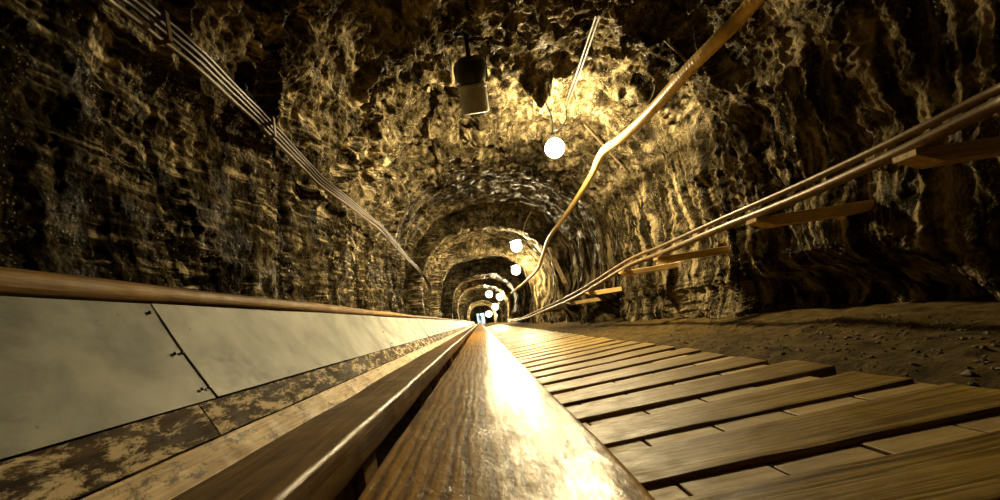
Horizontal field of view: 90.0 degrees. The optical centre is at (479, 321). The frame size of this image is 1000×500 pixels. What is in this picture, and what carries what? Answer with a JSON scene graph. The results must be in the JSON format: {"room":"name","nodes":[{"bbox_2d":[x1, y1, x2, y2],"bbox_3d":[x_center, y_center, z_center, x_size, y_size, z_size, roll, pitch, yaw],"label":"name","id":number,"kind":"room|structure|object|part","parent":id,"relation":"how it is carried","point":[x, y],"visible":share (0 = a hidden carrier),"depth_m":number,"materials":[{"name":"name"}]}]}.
{"room":"underground passage","nodes":[
{"label":"underground passage","id":0,"kind":"room"},
{"bbox_2d":[0,0,470,461],"bbox_3d":[-1.320,-0.197,40.519,0.735,2.043,87.037,-9,0,0],"label":"wall","id":1,"kind":"structure","parent":0,"point":[120,160],"depth_m":1.82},
{"bbox_2d":[104,0,430,308],"bbox_3d":[-1.216,-0.690,9.004,0.436,0.672,22.005,-9,0,-2],"label":"cable","id":2,"kind":"object","parent":1,"relation":"attached to","point":[113,3],"visible":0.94,"depth_m":2.11,"materials":[{"name":"metal"}]},
{"bbox_2d":[119,0,430,307],"bbox_3d":[-1.207,-0.700,9.004,0.433,0.674,22.004,-9,0,-2],"label":"cable","id":3,"kind":"object","parent":1,"relation":"attached to","point":[128,3],"visible":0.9,"depth_m":2.15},
{"bbox_2d":[129,0,441,313],"bbox_3d":[-1.199,-0.713,9.004,0.435,0.681,22.004,-9,0,-2],"label":"cable","id":4,"kind":"object","parent":1,"relation":"attached to","point":[137,3],"visible":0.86,"depth_m":2.16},
{"bbox_2d":[140,0,442,313],"bbox_3d":[-1.192,-0.728,9.004,0.432,0.693,22.004,-9,0,-2],"label":"cable","id":5,"kind":"object","parent":1,"relation":"attached to","point":[146,3],"visible":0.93,"depth_m":2.22,"materials":[{"name":"grey rubber"}]},
{"bbox_2d":[149,10,172,45],"bbox_3d":[-1.087,-1.001,1.702,0.061,0.103,0.020,-9,0,5],"label":"clip","id":6,"kind":"object","parent":5,"relation":"attached to","point":[165,13],"visible":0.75,"depth_m":1.70,"materials":[{"name":"metal"}]},
{"bbox_2d":[263,116,276,138],"bbox_3d":[-1.055,-0.971,2.501,0.061,0.105,0.032,-9,0,4],"label":"clip","id":7,"kind":"object","parent":5,"relation":"attached to","point":[272,117],"visible":0.68,"depth_m":2.49,"materials":[{"name":"metal"}]},
{"bbox_2d":[470,306,491,324],"bbox_3d":[0.028,-1.422,80.000,6.500,4.200,0.300,-9,0,0],"label":"wall","id":8,"kind":"structure","parent":0,"point":[473,315],"depth_m":79.84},
{"bbox_2d":[477,313,485,323],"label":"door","id":9,"kind":"structure","parent":0,"point":[481,314],"depth_m":82.36,"materials":[{"name":"paint"}]},
{"bbox_2d":[147,0,840,312],"bbox_3d":[0.037,-1.892,40.549,3.591,1.274,87.097,-9,0,0],"label":"ceiling","id":10,"kind":"structure","parent":0,"point":[367,91],"depth_m":4.16,"materials":[{"name":"brown stone"}]},
{"bbox_2d":[453,33,488,114],"bbox_3d":[-0.066,-1.852,3.710,0.254,0.614,0.343,-9,0,13],"label":"lantern","id":11,"kind":"object","parent":10,"relation":"hanging from","point":[470,71],"visible":0.99,"depth_m":3.64,"materials":[{"name":"grey metal"}]},
{"bbox_2d":[454,55,485,85],"bbox_3d":[-0.070,-1.847,3.682,0.236,0.200,0.236,-9,23,0],"label":"hood","id":12,"kind":"object","parent":11,"relation":"attached to","point":[469,70],"depth_m":3.60,"materials":[{"name":"black paint"}]},
{"bbox_2d":[486,288,491,296],"bbox_3d":[0.518,-1.969,31.000,0.437,0.906,0.437,-9,0,0],"label":"lamp","id":13,"kind":"object","parent":10,"relation":"hanging from","point":[488,294],"visible":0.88,"depth_m":30.88,"materials":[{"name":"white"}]},
{"bbox_2d":[491,300,497,309],"bbox_3d":[1.171,-1.555,40.000,0.552,1.185,0.552,-9,0,0],"label":"lamp","id":14,"kind":"object","parent":10,"relation":"hanging from","point":[495,306],"visible":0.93,"depth_m":39.85,"materials":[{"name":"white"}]},
{"bbox_2d":[497,291,502,299],"bbox_3d":[1.177,-1.648,30.000,0.437,0.668,0.437,-9,0,0],"label":"lamp","id":15,"kind":"object","parent":10,"relation":"hanging from","point":[499,296],"visible":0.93,"depth_m":29.87,"materials":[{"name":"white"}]},
{"bbox_3d":[1.199,-1.506,30.000,0.380,0.380,0.380,-9,0,0],"label":"globe","id":16,"kind":"part","parent":15,"relation":"part of","materials":[{"name":"white"}]},
{"bbox_2d":[510,243,519,273],"bbox_3d":[1.012,-1.917,14.900,0.299,1.010,0.299,-9,0,0],"label":"lamp","id":17,"kind":"object","parent":10,"relation":"hanging from","point":[515,269],"visible":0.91,"depth_m":14.82,"materials":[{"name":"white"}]},
{"bbox_3d":[1.071,-1.547,14.900,0.260,0.260,0.260,-9,0,0],"label":"globe","id":18,"kind":"part","parent":17,"relation":"part of","materials":[{"name":"white"}]},
{"bbox_2d":[510,233,521,251],"bbox_3d":[0.821,-1.912,11.600,0.276,0.561,0.276,-9,0,0],"label":"lamp","id":19,"kind":"object","parent":10,"relation":"hanging from","point":[516,246],"visible":0.87,"depth_m":11.53,"materials":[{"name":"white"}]},
{"bbox_3d":[0.846,-1.754,11.600,0.240,0.240,0.240,-9,0,0],"label":"globe","id":20,"kind":"part","parent":19,"relation":"part of","materials":[{"name":"white"}]},
{"bbox_2d":[523,212,540,251],"bbox_3d":[1.166,-1.827,11.557,0.297,0.912,3.309,-9,0,6],"label":"wire","id":21,"kind":"object","parent":10,"relation":"hanging from","point":[530,212],"visible":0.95,"depth_m":10.77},
{"bbox_2d":[546,102,563,157],"bbox_3d":[0.707,-1.991,5.000,0.184,0.696,0.184,-9,0,0],"label":"lamp","id":22,"kind":"object","parent":10,"relation":"hanging from","point":[554,147],"visible":0.92,"depth_m":4.95,"materials":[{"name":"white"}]},
{"bbox_3d":[0.691,-2.107,5.000,0.051,0.464,0.016,-9,0,0],"label":"cord","id":23,"kind":"part","parent":22,"relation":"part of","materials":[{"name":"black paint"}]},
{"bbox_2d":[550,133,555,139],"bbox_3d":[0.730,-1.847,5.000,0.064,0.087,0.062,-9,0,0],"label":"socket","id":24,"kind":"object","parent":22,"relation":"attached to","point":[552,136],"depth_m":4.97,"materials":[{"name":"black paint"}]},
{"bbox_3d":[0.747,-1.738,5.000,0.184,0.184,0.184,-9,0,0],"label":"globe","id":25,"kind":"part","parent":22,"relation":"part of","materials":[{"name":"white"}]},
{"bbox_2d":[564,15,596,106],"bbox_3d":[0.840,-2.181,4.309,0.017,0.042,1.561,-9,0,2],"label":"conduit","id":26,"kind":"object","parent":10,"relation":"attached to","point":[595,17],"visible":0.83,"depth_m":4.10,"materials":[{"name":"grey metal"}]},
{"bbox_2d":[567,16,600,106],"bbox_3d":[0.868,-2.185,4.309,0.017,0.042,1.561,-9,0,2],"label":"conduit","id":27,"kind":"object","parent":10,"relation":"attached to","point":[598,18],"visible":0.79,"depth_m":4.09,"materials":[{"name":"grey metal"}]},
{"bbox_2d":[552,106,566,130],"bbox_3d":[0.804,-2.054,5.034,0.229,0.267,0.036,-9,0,-24],"label":"wire","id":28,"kind":"object","parent":27,"relation":"hanging from","point":[565,106],"visible":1,"depth_m":5.03,"materials":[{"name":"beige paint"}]},
{"bbox_2d":[583,123,628,172],"bbox_3d":[1.415,-1.943,5.597,0.521,0.564,0.024,-9,0,-23],"label":"rod","id":29,"kind":"object","parent":10,"relation":"attached to","point":[584,124],"visible":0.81,"depth_m":5.58,"materials":[{"name":"metal"}]},
{"bbox_2d":[510,0,764,293],"bbox_3d":[1.221,-1.382,8.575,0.222,0.649,20.851,-9,0,-1],"label":"hose","id":30,"kind":"object","parent":10,"relation":"attached to","point":[747,8],"visible":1,"depth_m":3.06,"materials":[{"name":"beige rubber"}]},
{"bbox_2d":[652,26,686,61],"bbox_3d":[1.335,-1.948,3.511,0.427,0.148,0.024,-9,0,-40],"label":"rod","id":31,"kind":"object","parent":10,"relation":"attached to","point":[654,29],"visible":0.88,"depth_m":3.53,"materials":[{"name":"metal"}]},
{"bbox_2d":[375,296,999,467],"bbox_3d":[0.623,0.261,40.500,4.650,0.190,87.000,-9,0,0],"label":"floor","id":32,"kind":"structure","parent":0,"point":[937,369],"depth_m":2.34,"materials":[{"name":"brown soil"}]},
{"bbox_2d":[0,267,447,361],"bbox_3d":[-0.845,0.233,6.200,0.118,0.664,13.600,-9,0,0],"label":"handrail","id":33,"kind":"object","parent":32,"relation":"on","point":[14,282],"visible":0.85,"depth_m":1.21,"materials":[{"name":"brown wood"}]},
{"bbox_2d":[80,375,370,499],"bbox_3d":[-0.488,0.385,1.000,0.264,0.263,3.194,-9,0,0],"label":"board","id":34,"kind":"object","parent":32,"relation":"on","point":[166,480],"visible":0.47,"depth_m":1.12,"materials":[{"name":"brown wood"}]},
{"bbox_2d":[0,405,219,499],"bbox_3d":[-0.651,0.239,0.290,0.069,0.093,1.774,-9,0,0],"label":"board","id":35,"kind":"object","parent":34,"relation":"on","point":[79,469],"visible":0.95,"depth_m":0.84,"materials":[{"name":"brown wood"}]},
{"bbox_2d":[0,296,215,459],"bbox_3d":[-0.753,0.073,0.360,0.136,0.262,1.816,-9,0,0],"label":"metal sheet","id":36,"kind":"object","parent":35,"relation":"on","point":[70,369],"visible":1,"depth_m":0.94,"materials":[{"name":"metal"}]},
{"bbox_2d":[198,346,404,439],"bbox_3d":[-0.650,0.240,2.640,0.069,0.095,2.914,-9,0,0],"label":"board","id":37,"kind":"object","parent":34,"relation":"on","point":[230,413],"visible":0.94,"depth_m":1.60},
{"bbox_2d":[151,304,393,396],"bbox_3d":[-0.752,0.072,2.585,0.138,0.264,2.626,-9,0,0],"label":"metal sheet","id":38,"kind":"object","parent":37,"relation":"on","point":[232,350],"visible":1,"depth_m":1.71,"materials":[{"name":"metal"}]},
{"bbox_2d":[171,323,478,499],"bbox_3d":[-0.255,0.322,36.650,0.197,0.304,74.700,-9,0,0],"label":"slide rail","id":39,"kind":"object","parent":32,"relation":"on","point":[331,455],"visible":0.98,"depth_m":0.73,"materials":[{"name":"brown wood"}]},
{"bbox_2d":[362,343,434,409],"bbox_3d":[-0.488,0.385,4.500,0.264,0.263,3.794,-9,0,0],"label":"board","id":40,"kind":"object","parent":32,"relation":"on","point":[373,375],"visible":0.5,"depth_m":3.20,"materials":[{"name":"brown wood"}]},
{"bbox_2d":[399,334,441,355],"bbox_3d":[-0.650,0.240,6.050,0.069,0.094,3.894,-9,0,0],"label":"board","id":41,"kind":"object","parent":40,"relation":"on","point":[407,348],"visible":0.88,"depth_m":5.17,"materials":[{"name":"brown wood"}]},
{"bbox_2d":[373,316,427,346],"bbox_3d":[-0.755,0.074,5.200,0.136,0.262,2.596,-9,0,0],"label":"metal sheet","id":42,"kind":"object","parent":41,"relation":"on","point":[399,331],"visible":0.99,"depth_m":4.76,"materials":[{"name":"metal"}]},
{"bbox_2d":[416,318,442,335],"bbox_3d":[-0.751,0.072,7.800,0.137,0.262,2.596,-9,0,0],"label":"metal sheet","id":43,"kind":"object","parent":41,"relation":"on","point":[429,326],"visible":1,"depth_m":7.47,"materials":[{"name":"metal"}]},
{"bbox_2d":[432,335,453,346],"bbox_3d":[-0.488,0.385,8.700,0.264,0.263,4.594,-9,0,0],"label":"board","id":44,"kind":"object","parent":32,"relation":"on","point":[439,342],"visible":0.34,"depth_m":7.77,"materials":[{"name":"brown wood"}]},
{"bbox_2d":[439,329,457,338],"bbox_3d":[-0.650,0.240,11.000,0.070,0.095,5.994,-9,0,0],"label":"board","id":45,"kind":"object","parent":44,"relation":"on","point":[445,334],"visible":0.91,"depth_m":9.87,"materials":[{"name":"wood"}]},
{"bbox_2d":[435,320,450,331],"bbox_3d":[-0.753,0.073,10.400,0.136,0.263,2.596,-9,0,0],"label":"metal sheet","id":46,"kind":"object","parent":45,"relation":"on","point":[444,327],"visible":0.95,"depth_m":10.16,"materials":[{"name":"metal"}]},
{"bbox_2d":[358,323,654,499],"bbox_3d":[0.032,0.260,36.650,0.231,0.283,74.700,-9,0,0],"label":"slide rail","id":47,"kind":"object","parent":32,"relation":"on","point":[488,429],"visible":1,"depth_m":0.52,"materials":[{"name":"orange wood"}]},
{"bbox_2d":[496,329,538,338],"bbox_3d":[0.683,0.277,10.189,1.025,0.096,0.228,-9,0,0],"label":"plank","id":48,"kind":"object","parent":32,"relation":"on","point":[536,329],"visible":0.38,"depth_m":10.14,"materials":[{"name":"wood"}]},
{"bbox_2d":[498,330,537,338],"bbox_3d":[0.689,0.277,9.851,1.037,0.094,0.228,-9,0,0],"label":"plank","id":49,"kind":"object","parent":32,"relation":"on","point":[535,330],"visible":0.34,"depth_m":9.79,"materials":[{"name":"wood"}]},
{"bbox_2d":[500,330,544,339],"bbox_3d":[0.686,0.274,9.188,1.032,0.097,0.228,-9,0,0],"label":"plank","id":50,"kind":"object","parent":32,"relation":"on","point":[541,330],"visible":0.4,"depth_m":9.11,"materials":[{"name":"wood"}]},
{"bbox_2d":[499,330,547,340],"bbox_3d":[0.692,0.276,8.848,1.045,0.090,0.229,-9,0,0],"label":"plank","id":51,"kind":"object","parent":32,"relation":"on","point":[547,330],"visible":0.34,"depth_m":8.82,"materials":[{"name":"wood"}]},
{"bbox_2d":[500,331,549,341],"bbox_3d":[0.679,0.279,8.518,1.018,0.089,0.227,-9,0,0],"label":"plank","id":52,"kind":"object","parent":32,"relation":"on","point":[546,331],"visible":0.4,"depth_m":8.49,"materials":[{"name":"wood"}]},
{"bbox_2d":[500,331,551,342],"bbox_3d":[0.679,0.277,8.178,1.018,0.090,0.227,-9,0,0],"label":"plank","id":53,"kind":"object","parent":32,"relation":"on","point":[550,331],"visible":0.32,"depth_m":8.14,"materials":[{"name":"wood"}]},
{"bbox_2d":[502,331,556,343],"bbox_3d":[0.696,0.275,7.848,1.052,0.094,0.228,-9,0,0],"label":"plank","id":54,"kind":"object","parent":32,"relation":"on","point":[554,331],"visible":0.38,"depth_m":7.82,"materials":[{"name":"wood"}]},
{"bbox_2d":[503,332,559,344],"bbox_3d":[0.683,0.276,7.517,1.025,0.094,0.228,-9,0,0],"label":"plank","id":55,"kind":"object","parent":32,"relation":"on","point":[555,332],"visible":0.4,"depth_m":7.44,"materials":[{"name":"wood"}]},
{"bbox_2d":[504,333,563,345],"bbox_3d":[0.682,0.279,7.177,1.025,0.094,0.228,-9,0,0],"label":"plank","id":56,"kind":"object","parent":32,"relation":"on","point":[556,333],"visible":0.41,"depth_m":7.12,"materials":[{"name":"wood"}]},
{"bbox_2d":[505,333,568,346],"bbox_3d":[0.690,0.279,6.841,1.038,0.094,0.228,-9,0,0],"label":"plank","id":57,"kind":"object","parent":32,"relation":"on","point":[564,333],"visible":0.44,"depth_m":6.79,"materials":[{"name":"wood"}]},
{"bbox_2d":[506,333,571,347],"bbox_3d":[0.686,0.276,6.509,1.032,0.095,0.228,-9,0,0],"label":"plank","id":58,"kind":"object","parent":32,"relation":"on","point":[569,333],"visible":0.4,"depth_m":6.45,"materials":[{"name":"brown wood"}]},
{"bbox_2d":[507,334,577,349],"bbox_3d":[0.686,0.275,6.168,1.032,0.092,0.228,-9,0,0],"label":"plank","id":59,"kind":"object","parent":32,"relation":"on","point":[572,335],"visible":0.43,"depth_m":6.07,"materials":[{"name":"brown wood"}]},
{"bbox_2d":[509,335,584,351],"bbox_3d":[0.693,0.278,5.832,1.045,0.090,0.229,-9,0,0],"label":"plank","id":60,"kind":"object","parent":32,"relation":"on","point":[578,335],"visible":0.47,"depth_m":5.79,"materials":[{"name":"brown wood"}]},
{"bbox_2d":[510,336,588,353],"bbox_3d":[0.680,0.278,5.509,1.018,0.088,0.227,-9,0,0],"label":"plank","id":61,"kind":"object","parent":32,"relation":"on","point":[582,337],"visible":0.39,"depth_m":5.44,"materials":[{"name":"brown wood"}]},
{"bbox_2d":[512,337,595,355],"bbox_3d":[0.679,0.279,5.170,1.018,0.092,0.227,-9,0,0],"label":"plank","id":62,"kind":"object","parent":32,"relation":"on","point":[587,338],"visible":0.45,"depth_m":5.10,"materials":[{"name":"brown wood"}]},
{"bbox_2d":[514,337,607,357],"bbox_3d":[0.697,0.277,4.836,1.053,0.092,0.229,-9,0,0],"label":"plank","id":63,"kind":"object","parent":32,"relation":"on","point":[601,338],"visible":0.44,"depth_m":4.78,"materials":[{"name":"brown wood"}]},
{"bbox_2d":[516,339,613,360],"bbox_3d":[0.682,0.278,4.503,1.025,0.095,0.228,-9,0,0],"label":"plank","id":64,"kind":"object","parent":32,"relation":"on","point":[603,340],"visible":0.48,"depth_m":4.44,"materials":[{"name":"brown wood"}]},
{"bbox_2d":[519,340,625,363],"bbox_3d":[0.683,0.276,4.169,1.025,0.091,0.228,-9,0,0],"label":"plank","id":65,"kind":"object","parent":32,"relation":"on","point":[530,360],"visible":0.51,"depth_m":4.10,"materials":[{"name":"brown wood"}]},
{"bbox_2d":[522,341,640,367],"bbox_3d":[0.689,0.278,3.831,1.038,0.096,0.228,-9,0,0],"label":"plank","id":66,"kind":"object","parent":32,"relation":"on","point":[606,348],"visible":0.53,"depth_m":3.78,"materials":[{"name":"brown wood"}]},
{"bbox_2d":[527,343,655,372],"bbox_3d":[0.686,0.276,3.493,1.032,0.097,0.228,-9,0,0],"label":"plank","id":67,"kind":"object","parent":32,"relation":"on","point":[617,351],"visible":0.57,"depth_m":3.41,"materials":[{"name":"brown wood"}]},
{"bbox_2d":[574,382,612,390],"bbox_3d":[0.542,0.326,2.320,0.188,0.055,0.104,-9,0,0],"label":"block","id":68,"kind":"object","parent":32,"relation":"on","point":[610,382],"visible":0.2,"depth_m":2.35,"materials":[{"name":"wood"}]},
{"bbox_2d":[580,394,624,404],"bbox_3d":[0.502,0.335,1.984,0.188,0.055,0.104,-9,0,0],"label":"block","id":69,"kind":"object","parent":32,"relation":"on","point":[622,394],"visible":0.2,"depth_m":2.02,"materials":[{"name":"wood"}]},
{"bbox_2d":[532,345,675,378],"bbox_3d":[0.687,0.278,3.156,1.032,0.096,0.228,-9,0,0],"label":"plank","id":70,"kind":"object","parent":32,"relation":"on","point":[643,352],"visible":0.55,"depth_m":3.10,"materials":[{"name":"brown wood"}]},
{"bbox_2d":[588,411,647,425],"bbox_3d":[0.463,0.342,1.650,0.188,0.054,0.104,-9,0,0],"label":"block","id":71,"kind":"object","parent":32,"relation":"on","point":[638,413],"visible":0.24,"depth_m":1.67,"materials":[{"name":"brown wood"}]},
{"bbox_2d":[537,348,701,384],"bbox_3d":[0.693,0.277,2.825,1.045,0.092,0.228,-9,0,0],"label":"plank","id":72,"kind":"object","parent":32,"relation":"on","point":[624,364],"visible":0.54,"depth_m":2.76,"materials":[{"name":"brown wood"}]},
{"bbox_2d":[607,440,648,453],"bbox_3d":[0.353,0.364,1.315,0.188,0.055,0.104,-9,0,0],"label":"block","id":73,"kind":"object","parent":32,"relation":"on","point":[639,444],"visible":0.14,"depth_m":1.33,"materials":[{"name":"brown wood"}]},
{"bbox_2d":[614,374,651,382],"bbox_3d":[0.730,0.286,2.320,0.188,0.055,0.104,-9,0,0],"label":"block","id":74,"kind":"object","parent":32,"relation":"on","point":[648,374],"visible":0.18,"depth_m":2.36,"materials":[{"name":"wood"}]},
{"bbox_2d":[544,352,726,394],"bbox_3d":[0.679,0.278,2.494,1.018,0.090,0.227,-9,0,0],"label":"plank","id":75,"kind":"object","parent":32,"relation":"on","point":[651,368],"visible":0.6,"depth_m":2.44,"materials":[{"name":"brown wood"}]},
{"bbox_2d":[626,385,672,394],"bbox_3d":[0.691,0.295,1.985,0.188,0.054,0.104,-9,0,0],"label":"block","id":76,"kind":"object","parent":32,"relation":"on","point":[666,385],"visible":0.2,"depth_m":2.02,"materials":[{"name":"wood"}]},
{"bbox_2d":[554,356,768,406],"bbox_3d":[0.679,0.278,2.152,1.018,0.090,0.227,-9,0,0],"label":"plank","id":77,"kind":"object","parent":32,"relation":"on","point":[671,377],"visible":0.72,"depth_m":2.11,"materials":[{"name":"brown wood"}]},
{"bbox_2d":[647,484,688,499],"bbox_3d":[0.314,0.374,0.980,0.188,0.054,0.104,-9,0,0],"label":"block","id":78,"kind":"object","parent":32,"relation":"on","point":[668,492],"visible":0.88,"depth_m":0.99,"materials":[{"name":"brown wood"}]},
{"bbox_2d":[652,355,687,362],"bbox_3d":[1.027,0.220,2.655,0.188,0.055,0.104,-9,0,0],"label":"block","id":79,"kind":"object","parent":32,"relation":"on","point":[683,355],"visible":0.2,"depth_m":2.69,"materials":[{"name":"wood"}]},
{"bbox_2d":[654,365,692,373],"bbox_3d":[0.918,0.246,2.320,0.188,0.056,0.104,-9,0,0],"label":"block","id":80,"kind":"object","parent":32,"relation":"on","point":[690,365],"visible":0.19,"depth_m":2.36,"materials":[{"name":"wood"}]},
{"bbox_2d":[644,399,704,414],"bbox_3d":[0.651,0.302,1.649,0.188,0.056,0.104,-9,0,0],"label":"block","id":81,"kind":"object","parent":32,"relation":"on","point":[693,401],"visible":0.24,"depth_m":1.66,"materials":[{"name":"brown wood"}]},
{"bbox_2d":[644,426,721,446],"bbox_3d":[0.541,0.324,1.315,0.188,0.054,0.104,-9,0,0],"label":"block","id":82,"kind":"object","parent":32,"relation":"on","point":[703,431],"visible":0.27,"depth_m":1.32,"materials":[{"name":"brown wood"}]},
{"bbox_2d":[673,375,719,385],"bbox_3d":[0.879,0.255,1.986,0.188,0.054,0.104,-9,0,0],"label":"block","id":83,"kind":"object","parent":32,"relation":"on","point":[712,375],"visible":0.2,"depth_m":2.02,"materials":[{"name":"wood"}]},
{"bbox_2d":[566,360,836,423],"bbox_3d":[0.697,0.273,1.815,1.053,0.093,0.228,-9,0,0],"label":"plank","id":84,"kind":"object","parent":32,"relation":"on","point":[640,401],"visible":0.67,"depth_m":1.76,"materials":[{"name":"brown wood"}]},
{"bbox_2d":[693,356,733,365],"bbox_3d":[1.105,0.204,2.320,0.188,0.054,0.104,-9,0,0],"label":"block","id":85,"kind":"object","parent":32,"relation":"on","point":[730,356],"visible":0.2,"depth_m":2.35,"materials":[{"name":"wood"}]},
{"bbox_2d":[699,386,764,401],"bbox_3d":[0.839,0.260,1.649,0.188,0.055,0.104,-9,0,0],"label":"block","id":86,"kind":"object","parent":32,"relation":"on","point":[751,389],"visible":0.24,"depth_m":1.66,"materials":[{"name":"brown wood"}]},
{"bbox_2d":[678,464,787,495],"bbox_3d":[0.502,0.333,0.981,0.188,0.054,0.104,-9,0,0],"label":"block","id":87,"kind":"object","parent":32,"relation":"on","point":[754,474],"visible":0.46,"depth_m":0.99,"materials":[{"name":"brown wood"}]},
{"bbox_2d":[719,365,766,375],"bbox_3d":[1.067,0.214,1.985,0.188,0.054,0.104,-9,0,0],"label":"block","id":88,"kind":"object","parent":32,"relation":"on","point":[739,370],"visible":0.2,"depth_m":2.01,"materials":[{"name":"wood"}]},
{"bbox_2d":[586,371,913,446],"bbox_3d":[0.684,0.278,1.478,1.025,0.090,0.228,-9,0,0],"label":"plank","id":89,"kind":"object","parent":32,"relation":"on","point":[619,432],"visible":0.64,"depth_m":1.44,"materials":[{"name":"brown wood"}]},
{"bbox_2d":[712,411,792,431],"bbox_3d":[0.729,0.283,1.315,0.188,0.054,0.104,-9,0,0],"label":"block","id":90,"kind":"object","parent":32,"relation":"on","point":[777,415],"visible":0.27,"depth_m":1.32,"materials":[{"name":"brown wood"}]},
{"bbox_2d":[554,314,999,385],"bbox_3d":[1.673,0.060,5.392,0.830,0.100,8.999,-9,0,0],"label":"gravel","id":91,"kind":"object","parent":32,"relation":"on","point":[968,373],"visible":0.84,"depth_m":2.09,"materials":[{"name":"brown gravel"}]},
{"bbox_2d":[755,376,818,389],"bbox_3d":[1.028,0.223,1.651,0.188,0.054,0.104,-9,0,0],"label":"block","id":92,"kind":"object","parent":32,"relation":"on","point":[804,378],"visible":0.19,"depth_m":1.66,"materials":[{"name":"brown wood"}]},
{"bbox_2d":[614,383,999,489],"bbox_3d":[0.683,0.277,1.150,1.025,0.093,0.228,-9,0,0],"label":"plank","id":93,"kind":"object","parent":32,"relation":"on","point":[853,424],"visible":0.73,"depth_m":1.11,"materials":[{"name":"brown wood"}]},
{"bbox_2d":[781,396,866,415],"bbox_3d":[0.917,0.243,1.315,0.188,0.054,0.104,-9,0,0],"label":"block","id":94,"kind":"object","parent":32,"relation":"on","point":[828,404],"visible":0.26,"depth_m":1.33,"materials":[{"name":"brown wood"}]},
{"bbox_2d":[769,446,886,474],"bbox_3d":[0.691,0.295,0.980,0.188,0.055,0.104,-9,0,0],"label":"block","id":95,"kind":"object","parent":32,"relation":"on","point":[851,454],"visible":0.3,"depth_m":0.99,"materials":[{"name":"brown wood"}]},
{"bbox_2d":[674,430,999,499],"bbox_3d":[0.689,0.277,0.815,1.037,0.095,0.228,-9,0,0],"label":"plank","id":96,"kind":"object","parent":32,"relation":"on","point":[968,468],"visible":1,"depth_m":0.85,"materials":[{"name":"brown wood"}]},
{"bbox_2d":[851,382,936,399],"bbox_3d":[1.105,0.204,1.315,0.188,0.054,0.104,-9,0,0],"label":"block","id":97,"kind":"object","parent":32,"relation":"on","point":[909,387],"visible":0.27,"depth_m":1.33,"materials":[{"name":"brown wood"}]},
{"bbox_2d":[860,425,983,454],"bbox_3d":[0.878,0.252,0.981,0.188,0.054,0.104,-9,0,0],"label":"block","id":98,"kind":"object","parent":32,"relation":"on","point":[904,442],"visible":0.31,"depth_m":0.99,"materials":[{"name":"brown wood"}]},
{"bbox_2d":[951,414,999,432],"bbox_3d":[1.066,0.212,0.980,0.188,0.054,0.104,-9,0,0],"label":"block","id":99,"kind":"object","parent":32,"relation":"on","point":[987,424],"visible":0.47,"depth_m":1.00,"materials":[{"name":"brown wood"}]},
{"bbox_3d":[-0.488,0.385,24.000,0.264,0.263,11.994,-9,0,0],"label":"board","id":100,"kind":"object","parent":32,"relation":"on","visible":0},
{"bbox_3d":[-0.650,0.240,19.000,0.070,0.096,9.994,-9,0,0],"label":"board","id":101,"kind":"object","parent":100,"relation":"on","visible":0},
{"bbox_2d":[445,320,459,329],"bbox_3d":[-0.751,0.072,14.300,0.136,0.263,5.196,-9,0,0],"label":"metal sheet","id":102,"kind":"object","parent":101,"relation":"on","point":[452,324],"visible":0.98,"depth_m":13.62,"materials":[{"name":"metal"}]},
{"bbox_2d":[456,321,463,327],"bbox_3d":[-0.753,0.073,19.500,0.136,0.263,5.196,-9,0,0],"label":"metal sheet","id":103,"kind":"object","parent":101,"relation":"on","point":[459,323],"visible":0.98,"depth_m":19.06,"materials":[{"name":"metal"}]},
{"bbox_2d":[491,0,999,323],"bbox_3d":[2.134,-0.747,40.554,1.183,2.050,87.108,-9,0,0],"label":"wall","id":104,"kind":"structure","parent":0,"point":[867,73],"depth_m":2.97,"materials":[{"name":"brown stone"}]},
{"bbox_2d":[547,247,566,283],"bbox_3d":[1.520,-1.129,9.900,0.076,0.820,0.653,-9,0,-10],"label":"leaning board","id":105,"kind":"object","parent":104,"relation":"attached to","point":[549,249],"visible":1,"depth_m":9.86,"materials":[{"name":"brown wood"}]},
{"bbox_2d":[566,298,600,304],"bbox_3d":[1.697,-0.335,8.000,0.624,0.059,0.104,-9,0,0],"label":"bracket","id":106,"kind":"object","parent":104,"relation":"attached to","point":[591,299],"visible":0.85,"depth_m":7.95,"materials":[{"name":"brown wood"}]},
{"bbox_2d":[584,287,621,295],"bbox_3d":[1.691,-0.413,6.700,0.561,0.061,0.102,-9,0,0],"label":"bracket","id":107,"kind":"object","parent":104,"relation":"attached to","point":[616,289],"visible":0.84,"depth_m":6.65,"materials":[{"name":"brown wood"}]},
{"bbox_2d":[618,262,679,275],"bbox_3d":[1.772,-0.543,5.150,0.667,0.063,0.103,-9,0,0],"label":"bracket","id":108,"kind":"object","parent":104,"relation":"attached to","point":[668,266],"visible":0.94,"depth_m":5.10,"materials":[{"name":"brown wood"}]},
{"bbox_2d":[653,246,728,262],"bbox_3d":[1.853,-0.571,4.200,0.764,0.061,0.104,-9,0,0],"label":"bracket","id":109,"kind":"object","parent":104,"relation":"attached to","point":[725,249],"visible":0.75,"depth_m":4.15,"materials":[{"name":"brown wood"}]},
{"bbox_2d":[746,199,874,227],"bbox_3d":[1.851,-0.591,2.750,0.723,0.061,0.105,-9,0,0],"label":"bracket","id":110,"kind":"object","parent":104,"relation":"attached to","point":[810,215],"visible":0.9,"depth_m":2.70,"materials":[{"name":"brown wood"}]},
{"bbox_2d":[892,136,999,168],"bbox_3d":[1.873,-0.632,1.800,0.698,0.060,0.101,-9,0,0],"label":"bracket","id":111,"kind":"object","parent":104,"relation":"attached to","point":[953,153],"visible":1,"depth_m":1.75,"materials":[{"name":"brown wood"}]},
{"bbox_2d":[508,95,999,321],"bbox_3d":[1.439,-0.350,11.450,0.190,0.676,27.102,-9,0,-1],"label":"cable","id":112,"kind":"object","parent":111,"relation":"on","point":[992,106],"visible":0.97,"depth_m":2.12,"materials":[{"name":"metal"}]},
{"bbox_2d":[509,83,999,319],"bbox_3d":[1.440,-0.408,11.450,0.173,0.628,27.102,-9,0,-1],"label":"pipe","id":113,"kind":"object","parent":111,"relation":"on","point":[994,90],"visible":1,"depth_m":2.11,"materials":[{"name":"metal"}]}
]}

